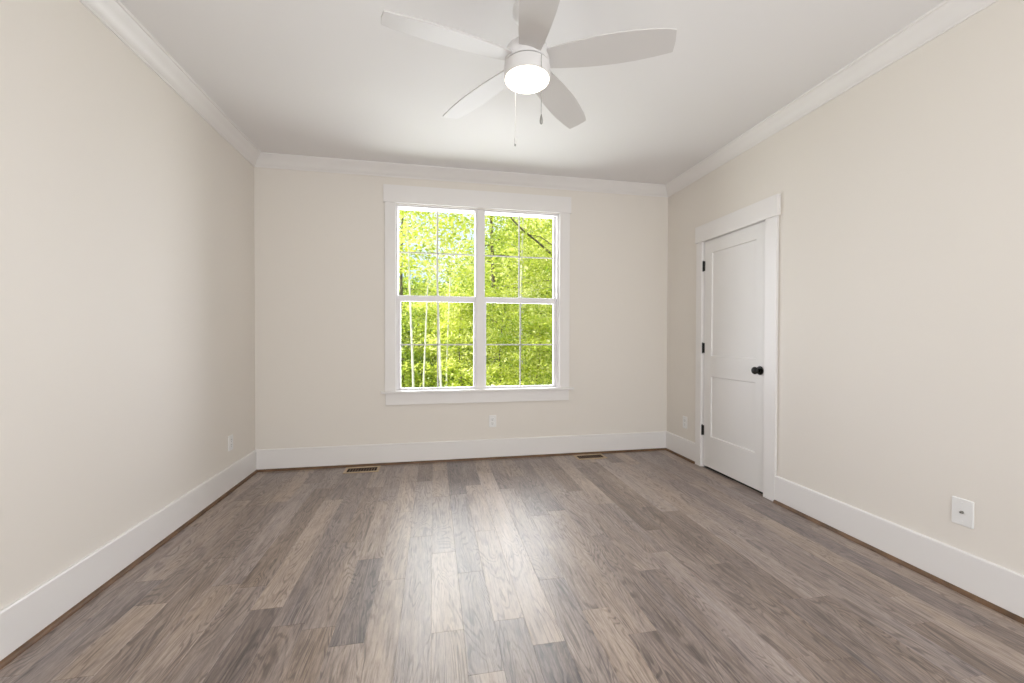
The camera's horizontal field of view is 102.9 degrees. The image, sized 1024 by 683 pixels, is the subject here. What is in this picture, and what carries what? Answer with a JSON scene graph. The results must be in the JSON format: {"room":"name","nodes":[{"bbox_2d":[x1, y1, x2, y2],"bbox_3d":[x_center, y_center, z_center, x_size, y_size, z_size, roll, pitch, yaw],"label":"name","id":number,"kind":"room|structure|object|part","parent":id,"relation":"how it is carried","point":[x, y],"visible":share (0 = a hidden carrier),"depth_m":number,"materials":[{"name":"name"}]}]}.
{"room":"empty bedroom","nodes":[
{"label":"empty bedroom","id":0,"kind":"room"},
{"bbox_2d":[0,0,254,609],"bbox_3d":[-1.796,-0.210,0.822,0.160,2.743,5.516,0,1,-11],"label":"wall","id":1,"kind":"structure","parent":0,"point":[127,256],"depth_m":1.92,"materials":[{"name":"beige paint"}]},
{"bbox_2d":[0,450,256,660],"bbox_3d":[-1.728,1.065,0.930,0.016,0.190,5.356,0,1,-11],"label":"baseboard","id":2,"kind":"structure","parent":1,"relation":"attached to","point":[25,617],"depth_m":1.90,"materials":[{"name":"white paint"}]},
{"bbox_2d":[0,470,257,669],"bbox_3d":[-1.712,1.151,0.934,0.016,0.019,5.324,0,1,-11],"label":"trim","id":3,"kind":"structure","parent":1,"relation":"attached to","point":[54,624],"depth_m":1.89,"materials":[{"name":"brown wood"}]},
{"bbox_2d":[79,0,260,166],"bbox_3d":[-1.687,-1.534,0.911,0.085,0.097,5.356,0,1,-11],"label":"trim","id":4,"kind":"structure","parent":1,"relation":"attached to","point":[113,14],"depth_m":2.30,"materials":[{"name":"white paint"}]},
{"bbox_2d":[228,434,232,450],"bbox_3d":[-2.153,0.776,3.123,0.008,0.115,0.070,0,1,-11],"label":"electrical outlet","id":5,"kind":"object","parent":1,"relation":"attached to","point":[230,438],"visible":1,"depth_m":3.11,"materials":[{"name":"white plastic"}]},
{"bbox_2d":[254,167,667,449],"bbox_3d":[-0.317,-0.238,3.996,4.262,2.743,0.160,0,1,-11],"label":"wall","id":6,"kind":"structure","parent":0,"point":[319,237],"depth_m":3.74,"materials":[{"name":"beige paint"}]},
{"bbox_2d":[256,431,665,469],"bbox_3d":[-0.303,1.039,3.922,3.942,0.190,0.016,0,1,-11],"label":"baseboard","id":7,"kind":"structure","parent":6,"relation":"attached to","point":[459,449],"depth_m":3.86,"materials":[{"name":"white paint"}]},
{"bbox_2d":[255,152,667,196],"bbox_3d":[-0.290,-1.559,3.862,3.942,0.097,0.085,0,1,-11],"label":"trim","id":8,"kind":"structure","parent":6,"relation":"attached to","point":[265,160],"depth_m":3.81,"materials":[{"name":"white paint"}]},
{"bbox_2d":[257,448,665,471],"bbox_3d":[-0.301,1.125,3.907,3.910,0.019,0.016,0,1,-11],"label":"trim","id":9,"kind":"structure","parent":6,"relation":"attached to","point":[653,449],"depth_m":3.85,"materials":[{"name":"brown wood"}]},
{"bbox_2d":[381,184,573,404],"bbox_3d":[-0.306,-0.425,3.988,1.844,2.020,0.235,0,1,-11],"label":"window","id":10,"kind":"structure","parent":6,"relation":"in","point":[479,392],"depth_m":3.93,"materials":[{"name":"white paint"}]},
{"bbox_3d":[-0.720,-0.820,3.934,0.724,0.871,0.033,0,1,-11],"label":"sash","id":11,"kind":"part","parent":10,"relation":"part of","materials":[{"name":"white plastic"}]},
{"bbox_3d":[-0.717,-0.401,3.912,0.747,1.734,0.110,0,1,-11],"label":"sash frame","id":12,"kind":"part","parent":10,"relation":"part of","materials":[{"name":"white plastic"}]},
{"bbox_3d":[-0.715,0.013,3.899,0.721,0.883,0.035,0,1,-11],"label":"sash","id":13,"kind":"part","parent":10,"relation":"part of","materials":[{"name":"clear glass"}]},
{"bbox_3d":[-0.294,-1.355,3.894,1.795,0.159,0.025,0,1,-11],"label":"head casing","id":14,"kind":"part","parent":10,"relation":"part of","materials":[{"name":"white paint"}]},
{"bbox_3d":[0.077,-0.820,4.087,0.730,0.871,0.033,0,1,-11],"label":"sash","id":15,"kind":"part","parent":10,"relation":"part of","materials":[{"name":"white plastic"}]},
{"bbox_3d":[0.083,-0.400,4.066,0.752,1.734,0.110,0,1,-11],"label":"sash frame","id":16,"kind":"part","parent":10,"relation":"part of","materials":[{"name":"white plastic"}]},
{"bbox_3d":[0.085,0.014,4.053,0.726,0.883,0.035,0,1,-11],"label":"sash","id":17,"kind":"part","parent":10,"relation":"part of","materials":[{"name":"clear glass"}]},
{"bbox_2d":[489,415,495,426],"bbox_3d":[-0.187,0.771,3.946,0.070,0.115,0.008,0,1,-11],"label":"electrical outlet","id":18,"kind":"object","parent":6,"relation":"attached to","point":[492,418],"visible":1,"depth_m":3.94,"materials":[{"name":"white plastic"}]},
{"bbox_2d":[0,450,1023,682],"bbox_3d":[0.539,1.170,1.366,4.672,0.015,5.396,0,1,-11],"label":"floor","id":19,"kind":"structure","parent":0,"point":[661,566],"depth_m":1.86,"materials":[{"name":"brown wood"}]},
{"bbox_2d":[343,466,380,473],"bbox_3d":[-1.324,1.132,3.604,0.294,0.006,0.155,0,1,-11],"label":"floor vent","id":20,"kind":"object","parent":19,"relation":"in","point":[366,468],"visible":1,"depth_m":3.61,"materials":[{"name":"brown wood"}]},
{"bbox_2d":[349,467,374,471],"bbox_3d":[-1.324,1.133,3.604,0.210,0.003,0.111,0,1,-11],"label":"grille","id":21,"kind":"object","parent":20,"relation":"attached to","point":[351,469],"depth_m":3.61,"materials":[{"name":"brown wood"}]},
{"bbox_2d":[573,453,606,459],"bbox_3d":[0.769,1.133,4.016,0.300,0.006,0.150,0,1,-11],"label":"floor vent","id":22,"kind":"object","parent":19,"relation":"in","point":[583,456],"visible":1,"depth_m":4.02,"materials":[{"name":"brown wood"}]},
{"bbox_2d":[119,0,944,184],"bbox_3d":[0.494,-1.705,1.210,5.602,0.250,6.146,0,1,-11],"label":"ceiling","id":23,"kind":"structure","parent":0,"point":[317,78],"depth_m":2.44,"materials":[{"name":"white paint"}]},
{"bbox_2d":[381,0,676,145],"bbox_3d":[0.066,-1.284,1.911,1.290,0.608,1.262,0,1,-11],"label":"ceiling fan","id":24,"kind":"object","parent":23,"relation":"hanging from","point":[529,60],"visible":1,"depth_m":1.86,"materials":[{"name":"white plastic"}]},
{"bbox_3d":[-0.280,-1.337,1.795,0.568,0.007,0.158,0,14,-23],"label":"blade","id":25,"kind":"part","parent":24,"relation":"part of","materials":[{"name":"white wood"}]},
{"bbox_3d":[-0.182,-1.341,2.236,0.158,0.007,0.568,-17,12,-40],"label":"blade","id":26,"kind":"part","parent":24,"relation":"part of","materials":[{"name":"white wood"}]},
{"bbox_3d":[0.017,-1.148,2.041,0.004,0.246,0.005,0,1,-41],"label":"pull chain","id":27,"kind":"part","parent":24,"relation":"part of","materials":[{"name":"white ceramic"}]},
{"bbox_2d":[505,65,548,93],"bbox_3d":[0.072,-1.244,1.949,0.210,0.021,0.210,0,1,-11],"label":"diffuser","id":28,"kind":"object","parent":24,"relation":"attached to","point":[523,79],"depth_m":1.91,"materials":[{"name":"white glass"}]},
{"bbox_3d":[0.109,-1.334,1.566,0.158,0.007,0.568,13,-1,-5],"label":"blade","id":29,"kind":"part","parent":24,"relation":"part of","materials":[{"name":"white wood"}]},
{"bbox_3d":[0.133,-1.167,1.845,0.005,0.264,0.004,0,1,-11],"label":"pull chain","id":30,"kind":"part","parent":24,"relation":"part of","materials":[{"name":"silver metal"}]},
{"bbox_3d":[0.267,-1.341,2.279,0.158,0.007,0.568,-15,-7,30],"label":"blade","id":31,"kind":"part","parent":24,"relation":"part of","materials":[{"name":"white wood"}]},
{"bbox_3d":[0.447,-1.336,1.865,0.568,0.007,0.158,0,-12,13],"label":"blade","id":32,"kind":"part","parent":24,"relation":"part of","materials":[{"name":"white wood"}]},
{"bbox_2d":[667,0,1023,574],"bbox_3d":[2.232,-0.207,1.595,0.160,2.743,5.516,0,1,-11],"label":"wall","id":33,"kind":"structure","parent":0,"point":[900,386],"depth_m":2.12,"materials":[{"name":"beige paint"}]},
{"bbox_2d":[683,416,686,428],"bbox_3d":[1.688,0.789,3.983,0.008,0.115,0.070,0,1,-11],"label":"electrical outlet","id":34,"kind":"object","parent":33,"relation":"attached to","point":[684,417],"visible":1,"depth_m":3.98,"materials":[{"name":"white plastic"}]},
{"bbox_2d":[695,194,780,500],"bbox_3d":[1.862,0.047,3.362,0.222,2.197,0.927,0,1,-11],"label":"door","id":35,"kind":"structure","parent":33,"relation":"in","point":[737,277],"depth_m":3.29,"materials":[{"name":"white paint"}]},
{"bbox_3d":[1.804,-0.976,3.341,0.025,0.150,0.927,0,1,-11],"label":"head casing","id":36,"kind":"part","parent":35,"relation":"part of","materials":[{"name":"white paint"}]},
{"bbox_3d":[1.834,0.218,3.067,0.056,0.057,0.057,0,1,-11],"label":"knob","id":37,"kind":"part","parent":35,"relation":"part of","materials":[{"name":"black metal"}]},
{"bbox_2d":[665,0,998,196],"bbox_3d":[2.100,-1.531,1.638,0.085,0.097,5.356,0,1,-11],"label":"trim","id":38,"kind":"structure","parent":33,"relation":"attached to","point":[948,14],"depth_m":2.37,"materials":[{"name":"white paint"}]},
{"bbox_2d":[665,448,1023,624],"bbox_3d":[2.112,1.154,1.668,0.016,0.019,5.324,0,1,-11],"label":"trim","id":39,"kind":"structure","parent":33,"relation":"attached to","point":[984,602],"depth_m":2.09,"materials":[{"name":"brown wood"}]},
{"bbox_2d":[666,431,1023,617],"bbox_3d":[2.127,1.068,1.670,0.016,0.190,5.356,0,1,-11],"label":"baseboard","id":40,"kind":"structure","parent":33,"relation":"attached to","point":[1003,587],"depth_m":2.10,"materials":[{"name":"white paint"}]},
{"bbox_2d":[952,496,973,528],"bbox_3d":[2.085,0.792,1.891,0.018,0.124,0.080,0,1,-11],"label":"outlet","id":41,"kind":"object","parent":33,"relation":"attached to","point":[962,509],"visible":1,"depth_m":1.89,"materials":[{"name":"white plastic"}]},
{"label":"outside","id":42,"kind":"structure","parent":0,"visible":0},
{"bbox_2d":[401,352,552,387],"bbox_3d":[-7.460,1.056,30.743,60.000,1.327,55.000,0,1,-11],"label":"ground","id":43,"kind":"structure","parent":42,"point":[546,352],"depth_m":18.95,"materials":[{"name":"green plant"}]},
{"bbox_2d":[401,307,449,387],"bbox_3d":[-3.121,0.389,11.669,3.322,2.829,3.179,0,1,-11],"label":"sapling","id":44,"kind":"object","parent":43,"relation":"on","point":[408,373],"visible":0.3,"depth_m":11.43,"materials":[{"name":"green plant"}]},
{"bbox_2d":[399,210,455,386],"bbox_3d":[-3.667,-2.041,13.990,4.266,7.644,4.172,0,1,-44],"label":"tree","id":45,"kind":"object","parent":43,"relation":"on","point":[401,289],"visible":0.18,"depth_m":14.04,"materials":[{"name":"green plant"}]},
{"bbox_2d":[401,295,471,387],"bbox_3d":[-2.596,0.204,12.209,3.070,3.188,3.224,0,1,-11],"label":"sapling","id":46,"kind":"object","parent":43,"relation":"on","point":[423,304],"visible":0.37,"depth_m":11.99,"materials":[{"name":"green plant"}]},
{"bbox_2d":[399,274,486,381],"bbox_3d":[-4.371,-0.498,17.409,8.653,4.854,7.959,0,1,14],"label":"tree","id":47,"kind":"object","parent":43,"relation":"on","point":[415,278],"visible":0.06,"depth_m":16.77,"materials":[{"name":"green plant"}]},
{"bbox_2d":[399,210,496,387],"bbox_3d":[-2.169,-2.548,8.260,3.886,8.770,4.046,1,1,42],"label":"tree","id":48,"kind":"object","parent":43,"relation":"on","point":[406,230],"visible":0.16,"depth_m":8.32,"materials":[{"name":"green plant"}]},
{"bbox_2d":[399,210,507,386],"bbox_3d":[-1.885,-2.656,9.232,3.698,8.969,4.354,1,1,33],"label":"tree","id":49,"kind":"object","parent":43,"relation":"on","point":[408,211],"visible":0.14,"depth_m":8.98,"materials":[{"name":"green plant"}]},
{"bbox_2d":[401,286,514,386],"bbox_3d":[-1.175,0.183,10.668,3.470,3.272,3.462,1,1,33],"label":"sapling","id":50,"kind":"object","parent":43,"relation":"on","point":[462,321],"visible":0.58,"depth_m":10.37,"materials":[{"name":"green plant"}]},
{"bbox_2d":[403,278,514,380],"bbox_3d":[-3.539,-0.382,17.874,8.035,4.985,7.345,0,1,-2],"label":"tree","id":51,"kind":"object","parent":43,"relation":"on","point":[446,289],"visible":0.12,"depth_m":16.93,"materials":[{"name":"green plant"}]},
{"bbox_2d":[400,214,536,386],"bbox_3d":[-1.614,-2.757,10.358,3.891,9.150,4.408,1,1,42],"label":"tree","id":52,"kind":"object","parent":43,"relation":"on","point":[421,226],"visible":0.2,"depth_m":10.29,"materials":[{"name":"green plant"}]},
{"bbox_2d":[430,283,512,366],"bbox_3d":[-3.283,-0.394,20.191,8.111,4.881,6.767,0,1,-11],"label":"tree","id":53,"kind":"object","parent":43,"relation":"on","point":[444,283],"visible":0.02,"depth_m":19.45,"materials":[{"name":"green plant"}]},
{"bbox_2d":[399,210,552,386],"bbox_3d":[-1.085,-2.552,8.284,4.405,8.785,4.119,0,1,-44],"label":"tree","id":54,"kind":"object","parent":43,"relation":"on","point":[440,223],"visible":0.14,"depth_m":8.05,"materials":[{"name":"green plant"}]},
{"bbox_2d":[429,285,525,385],"bbox_3d":[-0.734,0.099,11.654,3.350,3.422,3.050,0,1,2],"label":"sapling","id":55,"kind":"object","parent":43,"relation":"on","point":[471,310],"visible":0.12,"depth_m":11.41,"materials":[{"name":"green plant"}]},
{"bbox_2d":[424,212,551,379],"bbox_3d":[-0.620,-2.505,12.520,4.435,8.612,4.288,0,1,11],"label":"tree","id":56,"kind":"object","parent":43,"relation":"on","point":[493,277],"visible":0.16,"depth_m":12.49,"materials":[{"name":"green plant"}]},
{"bbox_2d":[426,225,552,379],"bbox_3d":[-0.667,-1.871,19.906,7.176,7.591,8.976,0,1,-18],"label":"tree","id":57,"kind":"object","parent":43,"relation":"on","point":[521,225],"visible":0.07,"depth_m":19.67,"materials":[{"name":"green plant"}]},
{"bbox_2d":[429,248,549,331],"bbox_3d":[-2.024,-1.803,25.585,9.958,7.646,9.063,0,1,-15],"label":"tree","id":58,"kind":"object","parent":43,"relation":"on","point":[467,259],"visible":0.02,"depth_m":24.81,"materials":[{"name":"green plant"}]},
{"bbox_2d":[428,282,552,385],"bbox_3d":[-0.371,0.231,9.562,3.494,3.203,2.855,0,1,0],"label":"sapling","id":59,"kind":"object","parent":43,"relation":"on","point":[511,312],"visible":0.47,"depth_m":9.46,"materials":[{"name":"green plant"}]},
{"bbox_2d":[434,216,552,376],"bbox_3d":[-0.159,-2.108,18.498,8.010,7.956,8.144,0,1,11],"label":"tree","id":60,"kind":"object","parent":43,"relation":"on","point":[528,218],"visible":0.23,"depth_m":18.56,"materials":[{"name":"green plant"}]},
{"bbox_2d":[438,213,552,373],"bbox_3d":[0.239,-2.945,11.020,4.727,9.525,3.965,0,1,8],"label":"tree","id":61,"kind":"object","parent":43,"relation":"on","point":[522,253],"visible":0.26,"depth_m":11.08,"materials":[{"name":"green plant"}]},
{"bbox_2d":[439,256,552,363],"bbox_3d":[-0.328,-1.721,25.655,8.690,8.475,9.215,0,1,-4],"label":"tree","id":62,"kind":"object","parent":43,"relation":"on","point":[530,256],"visible":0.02,"depth_m":25.33,"materials":[{"name":"green plant"}]},
{"bbox_2d":[464,216,550,353],"bbox_3d":[-0.227,-4.088,31.100,11.359,11.667,10.322,0,1,16],"label":"tree","id":63,"kind":"object","parent":43,"relation":"on","point":[511,216],"visible":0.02,"depth_m":30.55,"materials":[{"name":"green plant"}]},
{"bbox_2d":[466,309,552,385],"bbox_3d":[0.618,0.548,8.821,3.363,2.588,3.242,0,1,-11],"label":"sapling","id":64,"kind":"object","parent":43,"relation":"on","point":[543,323],"visible":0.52,"depth_m":8.83,"materials":[{"name":"green plant"}]},
{"bbox_2d":[494,216,552,313],"bbox_3d":[1.702,-2.633,12.008,4.459,8.888,4.569,0,1,-6],"label":"tree","id":65,"kind":"object","parent":43,"relation":"on","point":[547,280],"visible":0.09,"depth_m":11.97,"materials":[{"name":"green plant"}]},
{"bbox_2d":[495,218,552,357],"bbox_3d":[1.313,-3.667,27.052,9.272,10.372,9.402,0,1,-11],"label":"tree","id":66,"kind":"object","parent":43,"relation":"on","point":[510,218],"visible":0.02,"depth_m":26.00,"materials":[{"name":"green plant"}]},
{"bbox_2d":[504,217,552,361],"bbox_3d":[2.764,-2.588,20.031,7.516,9.415,7.580,0,1,-15],"label":"tree","id":67,"kind":"object","parent":43,"relation":"on","point":[548,315],"visible":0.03,"depth_m":20.03,"materials":[{"name":"green plant"}]},
{"bbox_2d":[508,218,552,346],"bbox_3d":[2.796,-3.141,25.706,9.556,10.511,8.357,0,1,15],"label":"tree","id":68,"kind":"object","parent":43,"relation":"on","point":[531,218],"visible":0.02,"depth_m":25.23,"materials":[{"name":"green plant"}]}
]}

